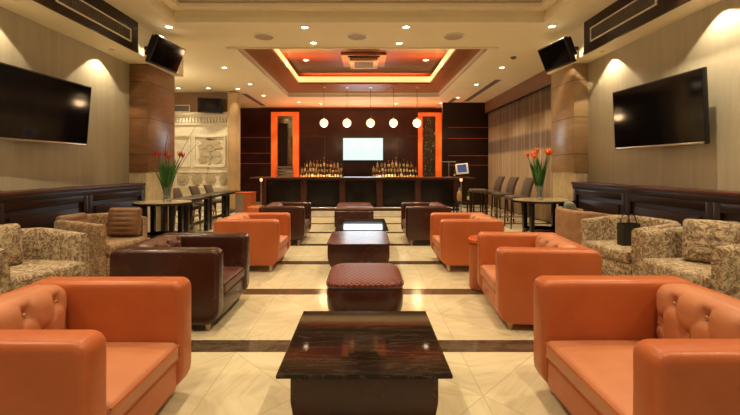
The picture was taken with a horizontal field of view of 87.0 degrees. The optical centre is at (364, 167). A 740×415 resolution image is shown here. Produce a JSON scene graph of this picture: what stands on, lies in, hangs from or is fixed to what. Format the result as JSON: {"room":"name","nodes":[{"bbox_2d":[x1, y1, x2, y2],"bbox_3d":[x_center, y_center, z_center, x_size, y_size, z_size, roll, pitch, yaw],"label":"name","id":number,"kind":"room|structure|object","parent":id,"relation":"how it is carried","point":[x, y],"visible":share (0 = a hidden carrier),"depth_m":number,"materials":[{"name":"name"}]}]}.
{"room":"lounge bar","nodes":[
{"label":"lounge bar","id":0,"kind":"room"},
{"bbox_2d":[0,7,128,190],"bbox_3d":[-4.365,-0.525,2.800,0.150,3.750,8.600,0,0,0],"label":"wall","id":1,"kind":"structure","parent":0,"point":[25,43],"depth_m":5.68,"materials":[{"name":"beige fabric"}]},
{"bbox_2d":[0,62,91,145],"bbox_3d":[-4.162,-0.756,4.999,0.248,0.869,1.460,0,0,3],"label":"television","id":2,"kind":"object","parent":1,"relation":"attached to","point":[38,107],"visible":1,"depth_m":4.92,"materials":[{"name":"black plastic"}]},
{"bbox_2d":[0,183,145,228],"bbox_3d":[-4.130,0.810,2.835,0.320,1.080,8.470,0,0,0],"label":"ledge","id":3,"kind":"object","parent":1,"relation":"attached to","point":[28,208],"visible":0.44,"depth_m":5.10,"materials":[{"name":"brown wood"}]},
{"bbox_2d":[0,0,182,76],"bbox_3d":[-4.030,-2.150,3.300,0.520,0.500,9.600,0,0,0],"label":"wall","id":4,"kind":"structure","parent":0,"point":[32,10],"depth_m":5.51,"materials":[{"name":"paint"}]},
{"bbox_2d":[33,0,139,52],"bbox_3d":[-3.753,-2.149,2.531,0.034,0.498,7.862,0,0,0],"label":"panel","id":5,"kind":"object","parent":4,"relation":"attached to","point":[134,45],"visible":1,"depth_m":5.62,"materials":[{"name":"brown wood"}]},
{"bbox_2d":[55,0,130,41],"bbox_3d":[-3.729,-2.110,5.460,0.020,0.200,1.500,0,0,0],"label":"air vent","id":6,"kind":"object","parent":5,"relation":"attached to","point":[81,7],"visible":1,"depth_m":5.44,"materials":[{"name":"beige plastic"}]},
{"bbox_2d":[144,34,184,73],"bbox_3d":[-3.569,-1.970,6.789,0.481,0.474,0.800,0,0,6],"label":"television","id":7,"kind":"object","parent":4,"relation":"attached to","point":[161,52],"visible":0.98,"depth_m":6.66,"materials":[{"name":"black plastic"}]},
{"bbox_2d":[173,92,227,209],"bbox_3d":[-5.400,-0.525,12.490,2.400,3.750,0.220,0,0,0],"label":"wall","id":8,"kind":"structure","parent":0,"point":[180,142],"depth_m":12.40,"materials":[{"name":"white stone"}]},
{"bbox_2d":[175,105,189,111],"bbox_3d":[-5.809,-1.889,12.369,0.500,0.220,0.020,0,0,0],"label":"air vent","id":9,"kind":"object","parent":8,"relation":"in","point":[178,108],"visible":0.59,"depth_m":12.38,"materials":[{"name":"beige plastic"}]},
{"bbox_2d":[175,112,227,187],"bbox_3d":[-5.400,-0.567,12.352,2.400,2.406,0.105,0,0,0],"label":"carved relief","id":10,"kind":"object","parent":8,"relation":"attached to","point":[183,179],"visible":0.88,"depth_m":12.35,"materials":[{"name":"white stone"}]},
{"bbox_2d":[197,97,222,112],"bbox_3d":[-4.827,-1.938,12.184,0.720,0.468,0.389,0,0,-14],"label":"television","id":11,"kind":"object","parent":8,"relation":"attached to","point":[204,105],"visible":1,"depth_m":12.02,"materials":[{"name":"black plastic"}]},
{"bbox_2d":[107,202,571,414],"bbox_3d":[-1.000,1.400,7.150,12.400,0.100,17.500,0,0,0],"label":"floor","id":12,"kind":"structure","parent":0,"point":[235,363],"depth_m":3.11,"materials":[{"name":"tile"}]},
{"bbox_2d":[0,223,88,294],"bbox_3d":[-3.228,0.941,3.617,0.845,0.818,0.880,0,0,8],"label":"tub chair","id":13,"kind":"object","parent":12,"relation":"on","point":[28,256],"visible":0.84,"depth_m":3.77,"materials":[{"name":"beige fabric"}]},
{"bbox_2d":[0,223,23,265],"bbox_3d":[-3.442,0.730,3.546,0.190,0.400,0.520,-11,-5,25],"label":"cushion","id":14,"kind":"object","parent":13,"relation":"on","point":[10,234],"depth_m":3.67,"materials":[{"name":"beige fabric"}]},
{"bbox_2d":[10,260,83,290],"bbox_3d":[-3.171,0.990,3.609,0.731,0.140,0.676,0,0,8],"label":"seat cushion","id":15,"kind":"object","parent":13,"relation":"on","point":[26,272],"depth_m":3.61,"materials":[{"name":"beige fabric"}]},
{"bbox_2d":[0,277,190,414],"bbox_3d":[-1.500,0.995,1.920,0.900,0.711,0.930,0,0,0],"label":"armchair","id":16,"kind":"object","parent":12,"relation":"on","point":[69,345],"visible":1,"depth_m":1.96,"materials":[{"name":"orange leather"}]},
{"bbox_2d":[0,285,66,329],"bbox_3d":[-1.758,0.825,1.920,0.235,0.371,0.616,0,0,0],"label":"cushion","id":17,"kind":"object","parent":16,"relation":"on","point":[30,307],"depth_m":1.99,"materials":[{"name":"orange leather"}]},
{"bbox_2d":[106,342,177,414],"bbox_3d":[-1.372,1.032,1.920,0.636,0.136,0.612,0,0,0],"label":"seat cushion","id":18,"kind":"object","parent":16,"relation":"on","point":[133,369],"depth_m":1.93,"materials":[{"name":"orange leather"}]},
{"bbox_2d":[54,207,146,276],"bbox_3d":[-3.377,0.941,4.979,0.845,0.819,0.880,0,0,3],"label":"tub chair","id":19,"kind":"object","parent":12,"relation":"on","point":[118,228],"visible":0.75,"depth_m":4.85,"materials":[{"name":"fabric"}]},
{"bbox_2d":[55,212,88,222],"bbox_3d":[-3.623,0.749,4.853,0.199,0.360,0.420,-9,-1,3],"label":"cushion","id":20,"kind":"object","parent":19,"relation":"on","point":[80,217],"depth_m":4.82,"materials":[{"name":"fabric"}]},
{"bbox_2d":[107,207,141,235],"bbox_3d":[-3.215,0.719,5.214,0.420,0.380,0.201,0,-8,-3],"label":"cushion","id":21,"kind":"object","parent":19,"relation":"on","point":[121,221],"depth_m":5.15,"materials":[{"name":"fabric"}]},
{"bbox_2d":[107,236,144,256],"bbox_3d":[-3.321,0.990,4.975,0.731,0.140,0.676,0,0,3],"label":"seat cushion","id":22,"kind":"object","parent":19,"relation":"on","point":[113,242],"depth_m":4.95,"materials":[{"name":"beige fabric"}]},
{"bbox_2d":[129,64,174,238],"bbox_3d":[-4.320,-0.275,7.600,0.740,3.250,1.000,0,0,0],"label":"pillar","id":23,"kind":"structure","parent":12,"relation":"on","point":[151,89],"depth_m":7.18,"materials":[{"name":"brown wood"}]},
{"bbox_2d":[132,200,191,239],"bbox_3d":[-3.330,0.950,6.420,0.920,0.800,0.720,0,0,0],"label":"round table","id":24,"kind":"object","parent":12,"relation":"on","point":[152,204],"visible":0.59,"depth_m":6.31,"materials":[{"name":"black paint"}]},
{"bbox_2d":[162,187,171,201],"bbox_3d":[-3.250,0.430,6.400,0.150,0.240,0.150,0,0,0],"label":"vase","id":25,"kind":"object","parent":24,"relation":"on","point":[167,197],"visible":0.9,"depth_m":6.35,"materials":[{"name":"clear glass"}]},
{"bbox_2d":[153,127,200,194],"bbox_3d":[-3.082,-0.096,6.414,0.705,1.191,0.501,0,0,0],"label":"flower arrangement","id":26,"kind":"object","parent":25,"relation":"in","point":[167,174],"visible":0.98,"depth_m":6.35,"materials":[{"name":"green plant"}]},
{"bbox_2d":[110,233,248,330],"bbox_3d":[-1.650,1.002,3.630,0.900,0.696,0.900,0,0,0],"label":"armchair","id":27,"kind":"object","parent":12,"relation":"on","point":[216,265],"visible":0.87,"depth_m":3.19,"materials":[{"name":"brown leather"}]},
{"bbox_2d":[135,235,181,246],"bbox_3d":[-1.907,0.832,3.630,0.235,0.356,0.586,0,0,0],"label":"cushion","id":28,"kind":"object","parent":27,"relation":"on","point":[163,240],"depth_m":3.62,"materials":[{"name":"brown leather"}]},
{"bbox_2d":[223,266,243,294],"bbox_3d":[-1.522,1.032,3.630,0.636,0.136,0.582,0,0,0],"label":"seat cushion","id":29,"kind":"object","parent":27,"relation":"on","point":[233,276],"depth_m":3.63,"materials":[{"name":"brown leather"}]},
{"bbox_2d":[161,196,209,232],"bbox_3d":[-3.620,0.980,7.920,0.520,0.740,1.040,0,0,0],"label":"bar table","id":30,"kind":"object","parent":12,"relation":"on","point":[164,209],"visible":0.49,"depth_m":7.55,"materials":[{"name":"black paint"}]},
{"bbox_2d":[173,187,200,224],"bbox_3d":[-4.178,0.905,9.050,0.566,0.891,0.440,0,0,0],"label":"bar chair","id":31,"kind":"object","parent":12,"relation":"on","point":[177,192],"visible":0.37,"depth_m":9.02,"materials":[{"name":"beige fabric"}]},
{"bbox_2d":[188,186,216,221],"bbox_3d":[-4.178,0.905,10.050,0.566,0.891,0.440,0,0,0],"label":"bar chair","id":32,"kind":"object","parent":12,"relation":"on","point":[194,190],"visible":0.65,"depth_m":9.93,"materials":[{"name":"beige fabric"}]},
{"bbox_2d":[190,193,227,229],"bbox_3d":[-3.620,0.980,9.020,0.520,0.740,1.040,0,0,0],"label":"bar table","id":33,"kind":"object","parent":12,"relation":"on","point":[224,214],"visible":0.54,"depth_m":8.79,"materials":[{"name":"black paint"}]},
{"bbox_2d":[203,184,221,214],"bbox_3d":[-4.178,0.905,10.950,0.566,0.891,0.440,0,0,0],"label":"bar chair","id":34,"kind":"object","parent":12,"relation":"on","point":[208,188],"visible":0.41,"depth_m":10.80,"materials":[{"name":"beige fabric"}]},
{"bbox_2d":[209,190,241,217],"bbox_3d":[-3.620,0.980,10.120,0.520,0.740,1.040,0,0,0],"label":"bar table","id":35,"kind":"object","parent":12,"relation":"on","point":[229,192],"visible":0.33,"depth_m":9.96,"materials":[{"name":"black paint"}]},
{"bbox_2d":[228,91,239,210],"bbox_3d":[-4.105,-0.525,12.225,0.350,3.750,0.350,0,0,0],"label":"pillar","id":36,"kind":"structure","parent":12,"relation":"on","point":[233,96],"depth_m":12.05,"materials":[{"name":"beige paint"}]},
{"bbox_2d":[235,192,255,212],"bbox_3d":[-2.980,0.975,9.750,0.420,0.750,0.420,0,0,0],"label":"podium","id":37,"kind":"object","parent":12,"relation":"on","point":[243,200],"visible":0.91,"depth_m":9.55,"materials":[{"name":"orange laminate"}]},
{"bbox_2d":[213,212,290,271],"bbox_3d":[-1.540,1.002,5.460,0.840,0.696,0.900,0,0,0],"label":"armchair","id":38,"kind":"object","parent":12,"relation":"on","point":[269,233],"visible":0.73,"depth_m":5.01,"materials":[{"name":"orange leather"}]},
{"bbox_2d":[227,213,249,218],"bbox_3d":[-1.768,0.832,5.460,0.235,0.356,0.586,0,0,0],"label":"cushion","id":39,"kind":"object","parent":38,"relation":"on","point":[238,215],"depth_m":5.45,"materials":[{"name":"orange leather"}]},
{"bbox_2d":[280,235,287,248],"bbox_3d":[-1.412,1.032,5.460,0.576,0.136,0.582,0,0,0],"label":"seat cushion","id":40,"kind":"object","parent":38,"relation":"on","point":[283,238],"depth_m":5.48,"materials":[{"name":"orange leather"}]},
{"bbox_2d":[259,202,310,244],"bbox_3d":[-1.460,1.002,7.270,0.800,0.696,0.950,0,0,0],"label":"armchair","id":41,"kind":"object","parent":12,"relation":"on","point":[300,212],"visible":0.4,"depth_m":6.80,"materials":[{"name":"brown leather"}]},
{"bbox_2d":[334,205,373,227],"bbox_3d":[-0.240,1.104,8.780,0.860,0.492,0.560,0,0,0],"label":"ottoman","id":42,"kind":"object","parent":12,"relation":"on","point":[351,211],"visible":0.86,"depth_m":8.50,"materials":[{"name":"brown leather"}]},
{"bbox_2d":[335,205,372,210],"bbox_3d":[-0.240,0.896,8.780,0.850,0.077,0.550,0,0,0],"label":"seat cushion","id":43,"kind":"object","parent":42,"relation":"on","point":[351,207],"depth_m":8.52,"materials":[{"name":"brown leather"}]},
{"bbox_2d":[337,202,370,205],"bbox_3d":[-0.260,1.099,9.500,0.820,0.502,0.560,0,0,0],"label":"ottoman","id":44,"kind":"object","parent":12,"relation":"on","point":[339,203],"visible":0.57,"depth_m":9.36,"materials":[{"name":"brown leather"}]},
{"bbox_2d":[327,231,389,267],"bbox_3d":[-0.080,1.140,5.270,0.790,0.420,1.000,0,0,0],"label":"coffee table","id":45,"kind":"object","parent":12,"relation":"on","point":[343,246],"visible":0.8,"depth_m":4.80,"materials":[{"name":"brown wood"}]},
{"bbox_2d":[335,219,388,231],"bbox_3d":[-0.050,1.140,6.520,0.810,0.420,1.310,0,0,0],"label":"coffee table","id":46,"kind":"object","parent":12,"relation":"on","point":[343,224],"visible":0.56,"depth_m":6.31,"materials":[{"name":"brown wood"}]},
{"bbox_2d":[276,311,452,414],"bbox_3d":[-0.003,1.140,2.145,0.796,0.420,0.790,0,0,0],"label":"coffee table","id":47,"kind":"object","parent":12,"relation":"on","point":[334,362],"visible":1,"depth_m":1.85,"materials":[{"name":"brown wood"}]},
{"bbox_2d":[326,263,403,310],"bbox_3d":[0.000,1.136,3.500,0.660,0.428,0.737,0,0,0],"label":"ottoman","id":48,"kind":"object","parent":12,"relation":"on","point":[350,286],"visible":0.88,"depth_m":3.16,"materials":[{"name":"brown leather"}]},
{"bbox_2d":[311,207,472,215],"bbox_3d":[-0.125,1.290,11.600,6.350,0.120,1.200,0,0,0],"label":"step","id":49,"kind":"structure","parent":12,"relation":"on","point":[313,213],"depth_m":11.00,"materials":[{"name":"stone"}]},
{"bbox_2d":[249,177,475,210],"bbox_3d":[-0.065,0.748,11.465,6.390,0.965,0.970,0,0,0],"label":"bar counter","id":50,"kind":"object","parent":49,"relation":"on","point":[323,193],"depth_m":11.21,"materials":[{"name":"brown wood"}]},
{"bbox_2d":[249,177,475,178],"bbox_3d":[-0.065,0.282,11.465,6.390,0.035,0.970,0,0,0],"label":"countertop","id":51,"kind":"structure","parent":50,"relation":"on","point":[249,177],"depth_m":10.98,"materials":[{"name":"brown wood"}]},
{"bbox_2d":[455,163,468,176],"bbox_3d":[2.833,0.059,11.398,0.388,0.412,0.166,0,0,9],"label":"monitor","id":52,"kind":"object","parent":50,"relation":"on","point":[461,169],"visible":0.98,"depth_m":11.35,"materials":[{"name":"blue plastic"}]},
{"bbox_2d":[401,202,450,244],"bbox_3d":[1.110,1.002,7.250,0.800,0.696,0.950,0,0,0],"label":"armchair","id":53,"kind":"object","parent":12,"relation":"on","point":[415,216],"visible":0.68,"depth_m":6.78,"materials":[{"name":"brown leather"}]},
{"bbox_2d":[452,200,472,211],"bbox_3d":[2.620,1.120,10.500,0.440,0.460,0.440,0,0,0],"label":"side table","id":54,"kind":"object","parent":12,"relation":"on","point":[453,201],"visible":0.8,"depth_m":10.36,"materials":[{"name":"black paint"}]},
{"bbox_2d":[430,212,503,271],"bbox_3d":[1.390,1.002,5.460,0.820,0.696,0.900,0,0,0],"label":"armchair","id":55,"kind":"object","parent":12,"relation":"on","point":[450,232],"visible":0.66,"depth_m":5.01,"materials":[{"name":"orange leather"}]},
{"bbox_2d":[432,235,439,248],"bbox_3d":[1.262,1.032,5.460,0.556,0.136,0.582,0,0,0],"label":"seat cushion","id":56,"kind":"object","parent":55,"relation":"on","point":[435,238],"depth_m":5.47,"materials":[{"name":"orange leather"}]},
{"bbox_2d":[469,213,490,218],"bbox_3d":[1.607,0.832,5.460,0.235,0.356,0.586,0,0,0],"label":"cushion","id":57,"kind":"object","parent":55,"relation":"on","point":[471,215],"depth_m":5.44,"materials":[{"name":"orange leather"}]},
{"bbox_2d":[468,235,482,291],"bbox_3d":[1.345,1.065,4.400,0.356,0.570,0.356,0,0,0],"label":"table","id":58,"kind":"object","parent":12,"relation":"on","point":[473,283],"visible":0.34,"depth_m":4.32,"materials":[{"name":"orange leather"}]},
{"bbox_2d":[468,189,487,214],"bbox_3d":[2.860,0.940,9.850,0.400,0.820,0.400,0,0,0],"label":"stool","id":59,"kind":"object","parent":12,"relation":"on","point":[482,191],"visible":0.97,"depth_m":9.67,"materials":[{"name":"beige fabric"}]},
{"bbox_2d":[480,176,504,217],"bbox_3d":[3.508,0.785,10.750,0.566,1.130,0.440,0,0,0],"label":"bar chair","id":60,"kind":"object","parent":12,"relation":"on","point":[498,184],"visible":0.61,"depth_m":10.58,"materials":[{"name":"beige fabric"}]},
{"bbox_2d":[491,177,518,222],"bbox_3d":[3.508,0.785,9.800,0.566,1.130,0.440,0,0,0],"label":"bar chair","id":61,"kind":"object","parent":12,"relation":"on","point":[510,188],"visible":0.83,"depth_m":9.64,"materials":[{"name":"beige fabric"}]},
{"bbox_2d":[504,177,533,228],"bbox_3d":[3.508,0.785,8.850,0.566,1.130,0.440,0,0,0],"label":"bar chair","id":62,"kind":"object","parent":12,"relation":"on","point":[527,186],"visible":0.68,"depth_m":8.73,"materials":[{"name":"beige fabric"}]},
{"bbox_2d":[477,231,601,328],"bbox_3d":[1.555,1.002,3.650,0.820,0.696,0.950,0,0,5],"label":"armchair","id":63,"kind":"object","parent":12,"relation":"on","point":[509,264],"visible":0.8,"depth_m":3.21,"materials":[{"name":"orange leather"}]},
{"bbox_2d":[481,265,494,290],"bbox_3d":[1.427,1.032,3.662,0.556,0.136,0.632,0,0,5],"label":"seat cushion","id":64,"kind":"object","parent":63,"relation":"on","point":[487,271],"depth_m":3.70,"materials":[{"name":"orange leather"}]},
{"bbox_2d":[535,235,577,247],"bbox_3d":[1.772,0.832,3.631,0.235,0.356,0.636,0,0,5],"label":"cushion","id":65,"kind":"object","parent":63,"relation":"on","point":[557,241],"depth_m":3.59,"materials":[{"name":"orange leather"}]},
{"bbox_2d":[512,198,573,232],"bbox_3d":[3.180,0.955,6.980,1.040,0.790,0.800,0,0,0],"label":"round table","id":66,"kind":"object","parent":12,"relation":"on","point":[531,201],"visible":0.7,"depth_m":6.89,"materials":[{"name":"black paint"}]},
{"bbox_2d":[535,186,543,199],"bbox_3d":[3.100,0.440,6.920,0.150,0.240,0.150,0,0,0],"label":"vase","id":67,"kind":"object","parent":66,"relation":"on","point":[539,189],"visible":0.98,"depth_m":6.87,"materials":[{"name":"clear glass"}]},
{"bbox_2d":[525,147,552,185],"bbox_3d":[3.113,0.072,6.910,0.435,0.873,0.487,0,0,0],"label":"flower arrangement","id":68,"kind":"object","parent":67,"relation":"in","point":[539,172],"visible":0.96,"depth_m":6.88,"materials":[{"name":"green plant"}]},
{"bbox_2d":[551,63,587,207],"bbox_3d":[4.085,-0.260,7.375,0.730,3.220,0.850,0,0,0],"label":"pillar","id":69,"kind":"structure","parent":12,"relation":"on","point":[569,85],"depth_m":7.09,"materials":[{"name":"beige wood"}]},
{"bbox_2d":[555,201,611,244],"bbox_3d":[3.292,0.936,5.881,0.645,0.828,0.930,0,0,-3],"label":"tub chair","id":70,"kind":"object","parent":12,"relation":"on","point":[568,218],"visible":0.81,"depth_m":5.69,"materials":[{"name":"beige fabric"}]},
{"bbox_2d":[564,201,576,209],"bbox_3d":[3.219,0.690,6.098,0.190,0.340,0.340,-12,-4,20],"label":"cushion","id":71,"kind":"object","parent":70,"relation":"on","point":[570,205],"depth_m":5.96,"materials":[{"name":"fabric"}]},
{"bbox_2d":[581,215,681,274],"bbox_3d":[3.218,0.983,4.707,0.825,0.735,0.910,0,0,-8],"label":"tub chair","id":72,"kind":"object","parent":12,"relation":"on","point":[599,234],"visible":0.55,"depth_m":4.65,"materials":[{"name":"beige fabric"}]},
{"bbox_2d":[584,239,630,262],"bbox_3d":[3.161,0.990,4.699,0.711,0.140,0.706,0,0,-8],"label":"seat cushion","id":73,"kind":"object","parent":72,"relation":"on","point":[609,249],"depth_m":4.57,"materials":[{"name":"beige fabric"}]},
{"bbox_2d":[617,213,639,245],"bbox_3d":[3.150,0.730,4.660,0.220,0.375,0.116,0,0,-7],"label":"paper bag","id":74,"kind":"object","parent":72,"relation":"on","point":[624,230],"visible":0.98,"depth_m":4.61,"materials":[{"name":"black paper"}]},
{"bbox_2d":[534,275,739,414],"bbox_3d":[1.480,0.995,1.890,0.900,0.711,1.040,0,0,0],"label":"armchair","id":75,"kind":"object","parent":12,"relation":"on","point":[604,344],"visible":1,"depth_m":1.97,"materials":[{"name":"orange leather"}]},
{"bbox_2d":[546,340,638,414],"bbox_3d":[1.352,1.032,1.890,0.636,0.136,0.722,0,0,0],"label":"seat cushion","id":76,"kind":"object","parent":75,"relation":"on","point":[600,372],"depth_m":1.92,"materials":[{"name":"orange leather"}]},
{"bbox_2d":[656,283,739,338],"bbox_3d":[1.738,0.825,1.890,0.235,0.371,0.726,0,0,0],"label":"cushion","id":77,"kind":"object","parent":75,"relation":"on","point":[683,310],"depth_m":1.96,"materials":[{"name":"orange leather"}]},
{"bbox_2d":[639,219,739,298],"bbox_3d":[3.237,0.928,3.689,0.805,0.844,0.910,0,0,-3],"label":"tub chair","id":78,"kind":"object","parent":12,"relation":"on","point":[705,253],"visible":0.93,"depth_m":3.72,"materials":[{"name":"beige fabric"}]},
{"bbox_2d":[642,258,710,288],"bbox_3d":[3.181,0.990,3.685,0.691,0.140,0.706,0,0,-3],"label":"seat cushion","id":79,"kind":"object","parent":78,"relation":"on","point":[698,272],"depth_m":3.68,"materials":[{"name":"beige fabric"}]},
{"bbox_2d":[682,219,739,262],"bbox_3d":[3.352,0.709,3.772,0.440,0.410,0.200,0,-14,44],"label":"cushion","id":80,"kind":"object","parent":78,"relation":"on","point":[699,236],"depth_m":3.75,"materials":[{"name":"beige fabric"}]},
{"bbox_2d":[240,108,441,201],"bbox_3d":[-1.000,-0.525,15.700,12.400,3.750,0.200,0,0,0],"label":"wall","id":81,"kind":"structure","parent":0,"point":[254,122],"depth_m":15.60,"materials":[{"name":"brown wood"}]},
{"bbox_2d":[271,112,298,176],"bbox_3d":[-3.179,-0.904,15.465,1.089,2.628,0.270,0,0,0],"label":"niche","id":82,"kind":"object","parent":81,"relation":"attached to","point":[284,125],"visible":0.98,"depth_m":15.45,"materials":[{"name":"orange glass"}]},
{"bbox_2d":[343,138,382,160],"bbox_3d":[-0.080,-0.743,15.531,1.620,0.930,0.138,0,0,0],"label":"television","id":83,"kind":"object","parent":81,"relation":"attached to","point":[354,149],"visible":1,"depth_m":15.46,"materials":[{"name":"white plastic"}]},
{"bbox_2d":[418,113,441,176],"bbox_3d":[2.605,-0.894,15.525,0.971,2.609,0.150,0,0,0],"label":"niche","id":84,"kind":"object","parent":81,"relation":"attached to","point":[430,129],"visible":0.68,"depth_m":15.55,"materials":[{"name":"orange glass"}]},
{"bbox_2d":[104,0,616,107],"bbox_3d":[-1.000,-2.725,7.200,12.400,0.650,17.400,0,0,0],"label":"ceiling","id":85,"kind":"structure","parent":0,"point":[205,45],"depth_m":7.29,"materials":[{"name":"paint"}]},
{"bbox_2d":[253,33,274,40],"bbox_3d":[-1.843,-2.393,7.118,0.400,0.014,0.400,0,0,0],"label":"ceiling speaker","id":86,"kind":"object","parent":85,"relation":"attached to","point":[260,36],"visible":1,"depth_m":7.09,"materials":[{"name":"beige plastic"}]},
{"bbox_2d":[254,34,272,39],"bbox_3d":[-1.843,-2.393,7.118,0.344,0.007,0.344,0,0,0],"label":"grille","id":87,"kind":"object","parent":86,"relation":"attached to","point":[257,36],"depth_m":7.09,"materials":[{"name":"beige metal"}]},
{"bbox_2d":[261,107,435,107],"bbox_3d":[-0.650,-2.380,15.350,6.900,0.020,0.040,0,0,0],"label":"recessed light","id":88,"kind":"object","parent":85,"relation":"in","point":[261,107],"visible":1,"depth_m":15.33,"materials":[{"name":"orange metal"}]},
{"bbox_2d":[346,33,367,40],"bbox_3d":[-0.146,-2.393,7.118,0.400,0.014,0.400,0,0,0],"label":"ceiling speaker","id":89,"kind":"object","parent":85,"relation":"attached to","point":[352,36],"visible":1,"depth_m":7.09,"materials":[{"name":"beige plastic"}]},
{"bbox_2d":[348,34,365,39],"bbox_3d":[-0.146,-2.393,7.118,0.344,0.007,0.344,0,0,0],"label":"grille","id":90,"kind":"object","parent":89,"relation":"attached to","point":[350,36],"depth_m":7.09,"materials":[{"name":"beige metal"}]},
{"bbox_2d":[140,0,576,23],"bbox_3d":[-0.090,-2.507,3.495,6.200,0.265,5.910,0,0,0],"label":"trim","id":91,"kind":"structure","parent":85,"relation":"attached to","point":[174,5],"depth_m":6.36,"materials":[{"name":"paint"}]},
{"bbox_2d":[244,49,480,92],"bbox_3d":[-0.050,-2.540,10.385,5.020,0.060,5.230,0,0,0],"label":"trim","id":92,"kind":"structure","parent":85,"relation":"attached to","point":[268,59],"depth_m":11.61,"materials":[{"name":"brown wood"}]},
{"bbox_2d":[274,49,454,81],"bbox_3d":[-0.015,-2.655,9.900,4.000,0.170,3.630,0,0,0],"label":"light","id":93,"kind":"object","parent":92,"relation":"attached to","point":[300,79],"visible":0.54,"depth_m":11.68,"materials":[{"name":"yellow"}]},
{"bbox_2d":[226,47,498,97],"bbox_3d":[-0.050,-2.395,10.475,5.420,0.050,5.450,0,0,0],"label":"trim","id":94,"kind":"structure","parent":85,"relation":"attached to","point":[235,51],"depth_m":9.02,"materials":[{"name":"paint"}]},
{"bbox_2d":[443,33,464,40],"bbox_3d":[1.619,-2.393,7.118,0.400,0.014,0.400,0,0,0],"label":"ceiling speaker","id":95,"kind":"object","parent":85,"relation":"attached to","point":[451,36],"visible":1,"depth_m":7.09,"materials":[{"name":"beige plastic"}]},
{"bbox_2d":[444,34,462,39],"bbox_3d":[1.619,-2.393,7.118,0.344,0.007,0.344,0,0,0],"label":"grille","id":96,"kind":"object","parent":95,"relation":"attached to","point":[448,36],"depth_m":7.09,"materials":[{"name":"beige metal"}]},
{"bbox_2d":[464,80,501,100],"bbox_3d":[3.620,-2.395,12.300,0.220,0.010,3.400,0,0,0],"label":"ceiling vent","id":97,"kind":"object","parent":85,"relation":"in","point":[493,82],"visible":1,"depth_m":11.89,"materials":[{"name":"beige plastic"}]},
{"bbox_2d":[279,49,448,76],"bbox_3d":[-0.050,-2.870,10.385,5.020,0.060,5.230,0,0,0],"label":"ceiling","id":98,"kind":"structure","parent":0,"point":[322,62],"depth_m":10.50,"materials":[{"name":"brown paint"}]},
{"bbox_2d":[341,53,386,68],"bbox_3d":[-0.030,-2.751,10.150,1.120,0.178,1.120,0,0,0],"label":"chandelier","id":99,"kind":"object","parent":98,"relation":"attached to","point":[352,60],"visible":1,"depth_m":9.78,"materials":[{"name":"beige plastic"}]},
{"bbox_2d":[354,62,372,67],"bbox_3d":[-0.030,-2.667,10.105,0.480,0.009,0.510,0,0,0],"label":"grille","id":100,"kind":"object","parent":99,"relation":"attached to","point":[356,64],"depth_m":10.11,"materials":[{"name":"beige metal"}]},
{"bbox_2d":[442,103,487,204],"bbox_3d":[3.800,-0.525,14.400,1.900,3.750,0.200,0,0,0],"label":"wall","id":101,"kind":"structure","parent":0,"point":[453,114],"depth_m":14.30,"materials":[{"name":"brown wood"}]},
{"bbox_2d":[448,127,487,165],"bbox_3d":[3.795,-0.796,14.294,1.503,1.412,0.012,0,0,0],"label":"trim","id":102,"kind":"structure","parent":101,"relation":"attached to","point":[448,127],"depth_m":14.29,"materials":[{"name":"brown wood"}]},
{"bbox_2d":[547,0,720,74],"bbox_3d":[3.810,-2.135,3.150,0.340,0.530,9.300,0,0,0],"label":"soffit","id":103,"kind":"structure","parent":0,"point":[691,7],"depth_m":5.46,"materials":[{"name":"paint"}]},
{"bbox_2d":[538,36,578,72],"bbox_3d":[3.429,-1.951,6.759,0.491,0.437,0.730,0,0,-10],"label":"television","id":104,"kind":"object","parent":103,"relation":"attached to","point":[562,52],"visible":0.98,"depth_m":6.63,"materials":[{"name":"black plastic"}]},
{"bbox_2d":[583,0,690,54],"bbox_3d":[3.623,-2.134,2.531,0.034,0.528,7.862,0,0,0],"label":"panel","id":105,"kind":"object","parent":103,"relation":"attached to","point":[662,7],"visible":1,"depth_m":5.53,"materials":[{"name":"brown wood"}]},
{"bbox_2d":[590,0,656,41],"bbox_3d":[3.599,-2.125,5.520,0.020,0.220,1.410,0,0,0],"label":"air vent","id":106,"kind":"object","parent":105,"relation":"attached to","point":[635,8],"visible":1,"depth_m":5.47,"materials":[{"name":"beige plastic"}]},
{"bbox_2d":[588,0,739,190],"bbox_3d":[4.055,-0.525,2.725,0.150,3.750,8.450,0,0,0],"label":"wall","id":107,"kind":"structure","parent":0,"point":[709,37],"depth_m":4.95,"materials":[{"name":"beige paint"}]},
{"bbox_2d":[571,182,739,226],"bbox_3d":[3.825,0.797,2.775,0.310,1.105,8.350,0,0,0],"label":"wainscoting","id":108,"kind":"structure","parent":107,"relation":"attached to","point":[678,204],"depth_m":4.91,"materials":[{"name":"brown wood"}]},
{"bbox_2d":[612,67,709,149],"bbox_3d":[3.847,-0.698,5.080,0.253,0.860,1.480,0,0,-3],"label":"television","id":109,"kind":"object","parent":107,"relation":"attached to","point":[673,110],"visible":1,"depth_m":4.88,"materials":[{"name":"black plastic"}]},
{"bbox_3d":[4.515,-0.525,11.250,0.770,3.750,8.700,0,0,0],"label":"wall","id":110,"kind":"structure","parent":0,"visible":0},
{"bbox_2d":[485,70,550,112],"bbox_3d":[4.510,-2.204,11.050,0.220,0.389,6.500,0,0,0],"label":"trim","id":111,"kind":"structure","parent":110,"relation":"attached to","point":[541,79],"depth_m":11.04,"materials":[{"name":"brown paint"}]},
{"bbox_2d":[485,83,552,221],"bbox_3d":[4.449,-0.341,11.275,0.183,3.321,5.950,0,0,0],"label":"curtain","id":112,"kind":"object","parent":110,"relation":"attached to","point":[520,126],"visible":0.62,"depth_m":11.11,"materials":[{"name":"beige fabric"}]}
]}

